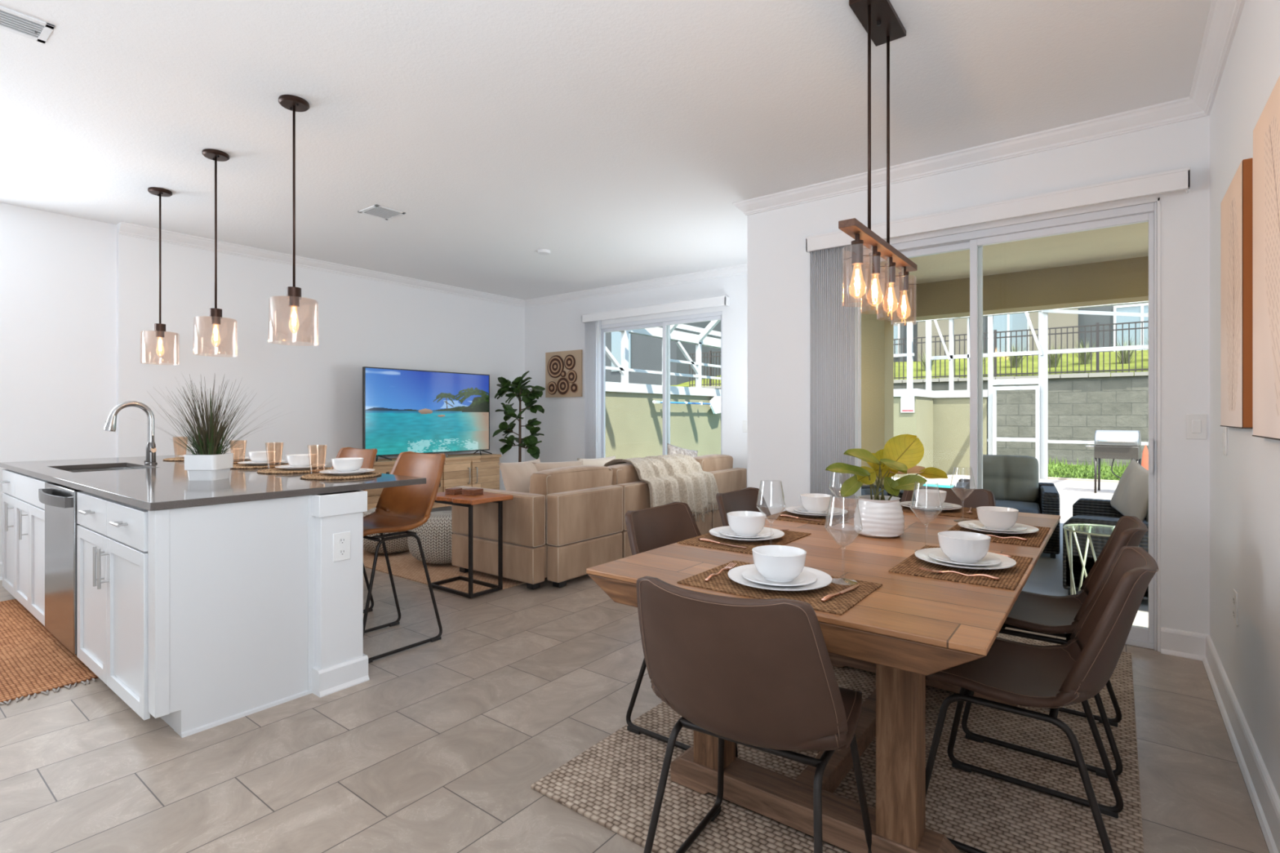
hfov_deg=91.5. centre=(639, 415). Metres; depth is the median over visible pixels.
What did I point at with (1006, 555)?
knife
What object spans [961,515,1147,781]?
dining chair
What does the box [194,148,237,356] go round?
pendant light
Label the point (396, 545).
knitted pouf
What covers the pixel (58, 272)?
wall
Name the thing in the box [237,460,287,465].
dinner plate
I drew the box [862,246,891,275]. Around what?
socket
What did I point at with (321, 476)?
placemat
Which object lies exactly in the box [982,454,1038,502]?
cushion
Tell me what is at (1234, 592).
wall outlet
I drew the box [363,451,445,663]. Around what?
bar stool
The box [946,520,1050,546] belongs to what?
woven placemat
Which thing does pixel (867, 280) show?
shade
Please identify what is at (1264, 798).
baseboard
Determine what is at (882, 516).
pot
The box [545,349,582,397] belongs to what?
art
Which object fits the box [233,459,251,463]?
placemat
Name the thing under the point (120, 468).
sink
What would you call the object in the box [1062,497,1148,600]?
armchair
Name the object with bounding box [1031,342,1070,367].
ornamental grass
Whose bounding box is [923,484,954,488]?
pool
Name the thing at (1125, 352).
ornamental grass
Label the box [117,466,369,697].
wall
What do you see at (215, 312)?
socket
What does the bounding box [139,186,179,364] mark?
pendant light
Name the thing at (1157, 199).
trim
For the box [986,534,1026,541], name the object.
fork
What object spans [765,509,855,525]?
woven placemat
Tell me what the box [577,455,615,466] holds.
throw pillow
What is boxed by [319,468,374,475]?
dinner plate
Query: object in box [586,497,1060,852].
dining table
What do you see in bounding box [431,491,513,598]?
side table
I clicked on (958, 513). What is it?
woven placemat
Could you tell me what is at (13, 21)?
ceiling vent
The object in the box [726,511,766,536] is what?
bowl
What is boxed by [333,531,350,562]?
island outlet
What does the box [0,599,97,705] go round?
kitchen rug
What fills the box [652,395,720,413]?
skimmer
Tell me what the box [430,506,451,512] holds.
baseboard
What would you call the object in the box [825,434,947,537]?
potted plant
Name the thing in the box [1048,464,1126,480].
lawn
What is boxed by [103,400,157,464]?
kitchen faucet
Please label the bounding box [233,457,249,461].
dinner plate
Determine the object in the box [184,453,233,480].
pot
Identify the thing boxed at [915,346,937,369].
ornamental grass
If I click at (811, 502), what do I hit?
bowl
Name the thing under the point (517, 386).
fig tree
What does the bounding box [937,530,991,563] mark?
bowl
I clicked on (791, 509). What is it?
dinner plate
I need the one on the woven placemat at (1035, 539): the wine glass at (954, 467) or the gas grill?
the wine glass at (954, 467)
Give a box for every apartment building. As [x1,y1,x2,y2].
[605,320,720,385]
[893,302,1148,362]
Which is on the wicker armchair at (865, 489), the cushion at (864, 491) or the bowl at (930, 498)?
the cushion at (864, 491)
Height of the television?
0.991 m
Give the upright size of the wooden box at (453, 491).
0.040 m
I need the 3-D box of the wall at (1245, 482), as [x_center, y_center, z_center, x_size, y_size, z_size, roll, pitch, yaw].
[0.479,-0.182,-0.114,0.150,2.840,8.400,0,0,37]
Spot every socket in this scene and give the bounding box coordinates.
[154,323,165,337]
[208,307,222,324]
[286,286,301,306]
[844,233,874,265]
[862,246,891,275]
[878,257,905,284]
[892,266,917,292]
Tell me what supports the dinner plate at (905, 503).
on the woven placemat at (958, 513)
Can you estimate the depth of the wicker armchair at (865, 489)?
5.39 m
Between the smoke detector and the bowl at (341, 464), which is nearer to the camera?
the bowl at (341, 464)
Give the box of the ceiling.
[0,0,1211,300]
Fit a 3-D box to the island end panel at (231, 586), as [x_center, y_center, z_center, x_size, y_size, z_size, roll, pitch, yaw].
[-1.666,0.797,2.589,0.094,0.882,0.585,0,0,37]
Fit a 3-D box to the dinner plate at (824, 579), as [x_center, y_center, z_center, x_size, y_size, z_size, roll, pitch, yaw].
[0.392,0.462,1.758,0.286,0.021,0.286,0,0,37]
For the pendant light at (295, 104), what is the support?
hanging from the ceiling
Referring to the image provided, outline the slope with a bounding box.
[670,350,1148,386]
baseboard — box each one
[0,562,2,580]
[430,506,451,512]
[1160,626,1279,852]
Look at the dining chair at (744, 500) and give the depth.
3.25 m
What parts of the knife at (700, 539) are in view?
handle, blade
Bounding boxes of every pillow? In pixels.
[497,458,540,493]
[531,460,582,471]
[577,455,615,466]
[666,443,697,457]
[1110,457,1148,521]
[1146,500,1148,522]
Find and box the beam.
[861,256,1148,323]
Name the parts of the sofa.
armrest, arm, seat, panel, frame, frame, panel, panel, frame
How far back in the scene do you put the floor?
2.30 m
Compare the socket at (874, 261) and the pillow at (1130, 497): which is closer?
the socket at (874, 261)
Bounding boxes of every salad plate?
[244,460,279,462]
[282,464,319,467]
[327,468,366,472]
[720,527,773,538]
[742,567,817,586]
[794,506,839,515]
[907,502,952,509]
[928,550,1001,566]
[968,521,1026,532]
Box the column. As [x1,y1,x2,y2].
[861,319,893,485]
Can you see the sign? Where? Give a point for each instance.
(907, 402)
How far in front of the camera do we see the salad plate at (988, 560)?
1.96 m
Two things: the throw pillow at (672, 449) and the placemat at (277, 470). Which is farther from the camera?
the throw pillow at (672, 449)
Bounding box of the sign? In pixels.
[901,395,914,412]
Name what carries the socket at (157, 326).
attached to the pendant light at (159, 328)
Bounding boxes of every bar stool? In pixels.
[331,447,377,613]
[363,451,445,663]
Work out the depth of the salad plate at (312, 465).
3.63 m
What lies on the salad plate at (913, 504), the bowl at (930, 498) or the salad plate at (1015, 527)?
the bowl at (930, 498)
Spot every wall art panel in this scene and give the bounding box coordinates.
[1220,157,1253,428]
[1252,75,1279,439]
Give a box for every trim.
[118,0,1245,307]
[862,197,1160,652]
[894,480,955,485]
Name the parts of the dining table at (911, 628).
leg, leg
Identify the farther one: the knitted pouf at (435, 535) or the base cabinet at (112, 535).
the knitted pouf at (435, 535)
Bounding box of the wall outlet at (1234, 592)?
[1232,588,1237,626]
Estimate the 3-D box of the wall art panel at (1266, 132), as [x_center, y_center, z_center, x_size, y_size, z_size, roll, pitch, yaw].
[1.804,-0.422,1.768,0.028,0.979,0.572,0,0,37]
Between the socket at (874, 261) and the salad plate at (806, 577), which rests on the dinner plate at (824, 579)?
the salad plate at (806, 577)
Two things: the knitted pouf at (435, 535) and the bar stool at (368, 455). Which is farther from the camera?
the knitted pouf at (435, 535)
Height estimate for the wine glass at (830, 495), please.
0.243 m
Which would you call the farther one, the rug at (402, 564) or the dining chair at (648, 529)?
the rug at (402, 564)
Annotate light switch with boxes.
[742,420,747,432]
[1186,413,1207,439]
[1222,426,1226,455]
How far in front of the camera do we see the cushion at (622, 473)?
5.19 m
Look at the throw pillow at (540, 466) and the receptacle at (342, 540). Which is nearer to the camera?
the receptacle at (342, 540)
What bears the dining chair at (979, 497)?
on the dining rug at (613, 784)
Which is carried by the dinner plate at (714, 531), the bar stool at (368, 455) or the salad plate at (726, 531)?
the salad plate at (726, 531)
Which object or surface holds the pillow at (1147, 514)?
on the armchair at (1085, 510)
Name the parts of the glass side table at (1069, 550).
leg, leg, leg, leg, leg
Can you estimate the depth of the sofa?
4.64 m
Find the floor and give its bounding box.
[0,567,1269,852]
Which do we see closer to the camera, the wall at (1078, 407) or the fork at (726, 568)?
the fork at (726, 568)
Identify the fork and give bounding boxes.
[705,562,737,582]
[919,566,999,580]
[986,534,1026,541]
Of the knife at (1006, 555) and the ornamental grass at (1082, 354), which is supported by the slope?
the ornamental grass at (1082, 354)
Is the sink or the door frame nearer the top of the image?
the door frame
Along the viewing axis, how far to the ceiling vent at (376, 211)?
4.90 m
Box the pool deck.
[893,474,1118,528]
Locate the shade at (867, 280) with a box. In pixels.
[861,263,909,318]
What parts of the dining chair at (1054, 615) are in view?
seat frame, leg, leg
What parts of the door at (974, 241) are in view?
sash, sash, handle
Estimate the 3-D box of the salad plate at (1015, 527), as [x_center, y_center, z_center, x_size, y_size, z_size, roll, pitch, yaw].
[1.453,0.458,2.539,0.206,0.016,0.206,0,0,37]
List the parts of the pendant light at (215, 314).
lamp shade, rod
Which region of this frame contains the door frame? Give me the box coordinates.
[992,377,1038,385]
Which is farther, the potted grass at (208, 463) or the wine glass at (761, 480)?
the potted grass at (208, 463)
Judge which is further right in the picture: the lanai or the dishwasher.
the lanai
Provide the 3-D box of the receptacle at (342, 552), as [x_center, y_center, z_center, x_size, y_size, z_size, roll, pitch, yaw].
[-1.351,0.622,2.833,0.002,0.034,0.034,0,0,37]
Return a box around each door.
[600,311,722,457]
[861,201,1157,650]
[992,385,1039,479]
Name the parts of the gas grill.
leg, leg, handle, lid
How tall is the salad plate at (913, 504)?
0.016 m
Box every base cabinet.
[0,467,104,626]
[76,491,173,728]
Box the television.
[362,366,492,461]
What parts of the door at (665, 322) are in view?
sash, sash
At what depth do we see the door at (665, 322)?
7.38 m
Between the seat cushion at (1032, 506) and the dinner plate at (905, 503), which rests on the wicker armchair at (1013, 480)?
the seat cushion at (1032, 506)
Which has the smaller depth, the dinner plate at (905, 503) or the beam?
the dinner plate at (905, 503)
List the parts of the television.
casing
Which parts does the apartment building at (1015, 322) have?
glass, glass, glass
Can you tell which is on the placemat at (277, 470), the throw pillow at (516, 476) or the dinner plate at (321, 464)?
the dinner plate at (321, 464)
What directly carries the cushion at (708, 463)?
on the sofa
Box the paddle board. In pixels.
[1141,444,1148,470]
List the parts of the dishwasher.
handle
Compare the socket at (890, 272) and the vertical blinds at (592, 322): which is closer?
the socket at (890, 272)
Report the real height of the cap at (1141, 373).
0.120 m
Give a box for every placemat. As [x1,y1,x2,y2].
[162,457,184,461]
[231,462,288,468]
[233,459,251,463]
[256,466,333,474]
[299,471,382,479]
[676,530,811,554]
[676,560,882,615]
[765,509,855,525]
[888,545,1032,590]
[901,505,977,518]
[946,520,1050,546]
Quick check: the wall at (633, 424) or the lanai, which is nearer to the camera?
the lanai
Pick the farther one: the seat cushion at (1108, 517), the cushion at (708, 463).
the cushion at (708, 463)
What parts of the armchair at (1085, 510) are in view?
seat frame, armrest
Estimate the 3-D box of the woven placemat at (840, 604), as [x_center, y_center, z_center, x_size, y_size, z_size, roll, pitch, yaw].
[0.392,0.474,1.758,0.470,0.004,0.330,0,0,37]
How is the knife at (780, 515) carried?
on the woven placemat at (830, 521)
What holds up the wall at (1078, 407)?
on the lawn at (1120, 468)
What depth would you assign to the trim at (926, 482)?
11.87 m
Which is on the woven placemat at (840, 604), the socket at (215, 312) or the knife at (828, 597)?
the knife at (828, 597)
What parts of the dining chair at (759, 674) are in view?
leg, seat frame, leg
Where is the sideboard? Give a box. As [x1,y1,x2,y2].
[363,453,501,512]
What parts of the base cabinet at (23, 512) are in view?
handle, door, handle, drawer, door, handle, drawer, door, rail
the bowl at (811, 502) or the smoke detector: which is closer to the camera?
the bowl at (811, 502)
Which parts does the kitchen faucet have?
spout, lever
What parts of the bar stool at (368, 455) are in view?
leg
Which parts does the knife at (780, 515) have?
handle, blade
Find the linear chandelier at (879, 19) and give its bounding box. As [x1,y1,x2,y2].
[838,0,917,312]
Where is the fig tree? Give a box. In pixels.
[492,370,545,462]
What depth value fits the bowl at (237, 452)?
4.28 m
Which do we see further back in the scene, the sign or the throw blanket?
the sign
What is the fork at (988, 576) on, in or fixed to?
on the woven placemat at (1009, 578)
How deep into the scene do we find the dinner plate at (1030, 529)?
2.50 m
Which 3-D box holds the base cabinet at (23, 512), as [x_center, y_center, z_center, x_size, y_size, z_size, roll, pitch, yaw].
[-3.653,0.799,4.063,1.402,0.878,0.613,0,0,37]
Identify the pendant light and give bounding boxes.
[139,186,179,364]
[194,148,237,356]
[268,94,318,346]
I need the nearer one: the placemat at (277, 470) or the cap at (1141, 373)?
the placemat at (277, 470)
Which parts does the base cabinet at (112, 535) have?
handle, drawer, door, handle, handle, handle, drawer, door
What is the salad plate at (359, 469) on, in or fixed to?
on the dinner plate at (367, 469)
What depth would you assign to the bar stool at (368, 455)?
4.06 m
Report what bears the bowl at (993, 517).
on the salad plate at (1015, 527)
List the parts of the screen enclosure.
post, post, rail, post, post, post, post, post, post, rail, post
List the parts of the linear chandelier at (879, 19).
lamp shade, rod, canopy knob, rod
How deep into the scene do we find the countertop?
3.03 m
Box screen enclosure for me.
[605,301,1148,479]
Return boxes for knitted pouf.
[363,507,408,553]
[407,511,453,564]
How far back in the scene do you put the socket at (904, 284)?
2.78 m
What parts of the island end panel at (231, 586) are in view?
shoe molding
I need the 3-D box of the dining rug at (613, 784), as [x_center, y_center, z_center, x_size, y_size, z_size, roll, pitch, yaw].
[1.087,1.232,2.646,1.607,0.010,2.675,0,0,37]
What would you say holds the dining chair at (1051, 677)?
on the dining rug at (613, 784)
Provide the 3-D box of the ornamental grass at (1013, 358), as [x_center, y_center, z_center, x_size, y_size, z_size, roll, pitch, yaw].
[12.230,-2.004,20.344,1.114,0.902,1.084,0,0,5]
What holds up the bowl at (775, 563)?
on the salad plate at (806, 577)
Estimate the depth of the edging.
12.74 m
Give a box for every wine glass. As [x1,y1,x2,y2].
[756,480,786,545]
[824,495,862,580]
[910,481,942,551]
[950,466,975,520]
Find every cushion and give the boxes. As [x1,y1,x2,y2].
[528,465,612,524]
[607,462,640,484]
[693,454,733,471]
[861,488,888,495]
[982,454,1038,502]
[995,499,1040,514]
[1075,515,1146,521]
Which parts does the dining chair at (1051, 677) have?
seat frame, leg, leg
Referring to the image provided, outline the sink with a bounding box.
[65,466,137,472]
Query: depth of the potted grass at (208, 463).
3.11 m
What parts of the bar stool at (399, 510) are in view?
leg, seat frame, leg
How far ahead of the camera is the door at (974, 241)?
3.60 m
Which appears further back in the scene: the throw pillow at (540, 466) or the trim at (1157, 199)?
the throw pillow at (540, 466)
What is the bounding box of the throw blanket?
[603,453,718,522]
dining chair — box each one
[625,502,737,757]
[635,576,871,852]
[715,487,771,526]
[900,485,995,508]
[925,546,1158,852]
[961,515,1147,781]
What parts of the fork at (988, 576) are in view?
handle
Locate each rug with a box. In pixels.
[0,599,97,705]
[363,549,524,597]
[530,633,1143,852]
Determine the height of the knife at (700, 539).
0.014 m
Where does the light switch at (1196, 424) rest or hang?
attached to the wall at (779, 260)
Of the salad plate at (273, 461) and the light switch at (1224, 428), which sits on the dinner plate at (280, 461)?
the salad plate at (273, 461)
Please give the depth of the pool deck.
11.15 m
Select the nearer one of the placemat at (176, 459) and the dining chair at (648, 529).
the dining chair at (648, 529)
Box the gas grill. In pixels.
[1085,430,1141,493]
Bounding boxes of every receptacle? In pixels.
[338,537,346,544]
[338,548,346,555]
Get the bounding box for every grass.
[133,373,293,480]
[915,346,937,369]
[1006,341,1029,367]
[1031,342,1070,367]
[1063,338,1102,364]
[1108,336,1143,364]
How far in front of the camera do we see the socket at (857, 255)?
2.28 m
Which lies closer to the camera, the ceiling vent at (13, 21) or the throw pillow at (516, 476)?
the ceiling vent at (13, 21)
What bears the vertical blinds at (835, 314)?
attached to the wall at (779, 260)
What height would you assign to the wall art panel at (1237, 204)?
0.936 m
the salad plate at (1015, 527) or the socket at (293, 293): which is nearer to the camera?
the salad plate at (1015, 527)
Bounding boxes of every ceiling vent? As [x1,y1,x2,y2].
[0,5,54,43]
[357,204,405,220]
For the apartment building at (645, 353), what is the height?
11.000 m
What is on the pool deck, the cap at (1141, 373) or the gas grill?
the gas grill
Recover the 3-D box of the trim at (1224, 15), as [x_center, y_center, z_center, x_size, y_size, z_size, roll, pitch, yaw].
[-1.875,-1.558,2.689,6.995,0.088,10.000,0,0,37]
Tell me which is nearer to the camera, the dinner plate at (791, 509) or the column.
the dinner plate at (791, 509)
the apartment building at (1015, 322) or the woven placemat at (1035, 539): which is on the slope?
the apartment building at (1015, 322)
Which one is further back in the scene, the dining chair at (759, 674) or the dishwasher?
the dishwasher
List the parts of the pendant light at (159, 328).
lamp shade, rod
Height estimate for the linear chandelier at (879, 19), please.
1.195 m
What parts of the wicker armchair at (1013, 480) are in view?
armrest, frame, armrest, seat frame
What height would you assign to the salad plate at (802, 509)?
0.016 m
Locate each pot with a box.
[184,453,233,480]
[853,494,904,537]
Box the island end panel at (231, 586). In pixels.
[147,494,315,737]
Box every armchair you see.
[861,484,903,501]
[952,454,1059,558]
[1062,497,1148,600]
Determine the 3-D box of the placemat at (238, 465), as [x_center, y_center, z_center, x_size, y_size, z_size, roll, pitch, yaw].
[-2.426,0.319,3.958,0.394,0.010,0.394,0,0,-43]
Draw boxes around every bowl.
[221,448,243,458]
[248,450,276,462]
[285,453,316,466]
[331,457,363,471]
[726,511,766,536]
[751,545,806,582]
[756,480,786,522]
[800,493,832,513]
[824,495,862,547]
[910,481,942,524]
[914,488,946,507]
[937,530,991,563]
[976,506,1018,529]
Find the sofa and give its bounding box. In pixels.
[451,454,746,589]
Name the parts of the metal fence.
post, post, post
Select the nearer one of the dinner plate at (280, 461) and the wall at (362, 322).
the dinner plate at (280, 461)
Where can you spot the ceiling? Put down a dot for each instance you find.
(619, 140)
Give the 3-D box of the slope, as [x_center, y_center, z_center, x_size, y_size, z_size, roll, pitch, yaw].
[14.281,-1.701,20.361,30.000,1.445,8.300,0,0,37]
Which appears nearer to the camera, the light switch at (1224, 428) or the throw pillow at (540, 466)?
the light switch at (1224, 428)
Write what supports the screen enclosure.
on the pool deck
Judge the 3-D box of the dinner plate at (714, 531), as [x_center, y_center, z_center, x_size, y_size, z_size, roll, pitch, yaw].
[0.411,0.462,2.410,0.286,0.021,0.286,0,0,37]
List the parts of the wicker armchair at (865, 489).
frame, armrest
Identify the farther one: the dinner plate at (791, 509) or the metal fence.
the metal fence
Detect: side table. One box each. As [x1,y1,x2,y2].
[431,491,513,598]
[1062,524,1133,625]
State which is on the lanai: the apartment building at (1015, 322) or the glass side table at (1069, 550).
the glass side table at (1069, 550)
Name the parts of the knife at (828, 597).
handle, blade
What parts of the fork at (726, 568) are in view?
handle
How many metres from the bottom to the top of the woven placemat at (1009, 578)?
0.004 m
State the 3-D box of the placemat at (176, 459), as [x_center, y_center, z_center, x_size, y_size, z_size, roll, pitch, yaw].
[-3.276,0.319,4.608,0.394,0.010,0.394,0,0,-33]
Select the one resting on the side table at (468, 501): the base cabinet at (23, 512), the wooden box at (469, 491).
the wooden box at (469, 491)
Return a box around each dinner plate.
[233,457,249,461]
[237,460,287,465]
[275,463,327,470]
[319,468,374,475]
[709,525,784,542]
[728,564,831,591]
[785,506,848,517]
[900,501,962,511]
[914,547,1016,569]
[957,520,1039,535]
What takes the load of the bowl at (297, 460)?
on the salad plate at (312, 465)
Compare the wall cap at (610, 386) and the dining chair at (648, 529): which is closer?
the dining chair at (648, 529)
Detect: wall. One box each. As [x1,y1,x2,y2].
[0,202,116,562]
[116,223,524,490]
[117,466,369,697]
[524,273,747,487]
[605,391,987,477]
[717,375,1148,466]
[747,115,1209,635]
[1209,0,1279,799]
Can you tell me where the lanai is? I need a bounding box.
[1022,528,1148,627]
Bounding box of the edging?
[1047,476,1119,483]
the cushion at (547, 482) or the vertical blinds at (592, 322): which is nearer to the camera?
the cushion at (547, 482)
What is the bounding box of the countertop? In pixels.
[0,454,426,511]
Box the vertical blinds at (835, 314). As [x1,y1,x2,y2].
[805,167,1190,498]
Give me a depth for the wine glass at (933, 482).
2.16 m
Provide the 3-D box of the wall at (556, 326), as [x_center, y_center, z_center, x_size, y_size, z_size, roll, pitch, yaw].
[0.251,-0.182,7.450,4.600,2.840,0.150,0,0,37]
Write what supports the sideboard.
on the floor
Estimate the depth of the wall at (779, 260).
3.52 m
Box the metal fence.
[688,320,1148,386]
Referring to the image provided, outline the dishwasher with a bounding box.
[38,481,83,654]
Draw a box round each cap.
[605,381,987,397]
[690,371,1148,388]
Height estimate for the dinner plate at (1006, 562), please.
0.021 m
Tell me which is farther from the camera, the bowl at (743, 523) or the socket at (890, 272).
the socket at (890, 272)
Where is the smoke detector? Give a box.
[537,248,550,254]
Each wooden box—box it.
[444,487,462,495]
[462,488,483,496]
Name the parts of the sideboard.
drawer, drawer, drawer, door, door, door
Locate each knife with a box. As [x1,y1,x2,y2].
[698,537,746,548]
[779,514,820,520]
[821,584,859,602]
[993,552,1011,557]
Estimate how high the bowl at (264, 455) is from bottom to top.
0.071 m
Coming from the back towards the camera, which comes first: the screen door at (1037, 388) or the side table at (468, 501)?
the screen door at (1037, 388)
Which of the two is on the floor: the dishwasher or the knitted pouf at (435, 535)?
the dishwasher
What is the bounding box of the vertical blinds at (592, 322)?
[581,295,729,458]
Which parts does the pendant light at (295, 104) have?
lamp shade, rod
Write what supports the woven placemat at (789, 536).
on the dining table at (911, 628)
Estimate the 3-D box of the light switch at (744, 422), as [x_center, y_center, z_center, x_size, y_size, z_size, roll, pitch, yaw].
[1.133,0.118,6.677,0.080,0.128,0.010,0,0,37]

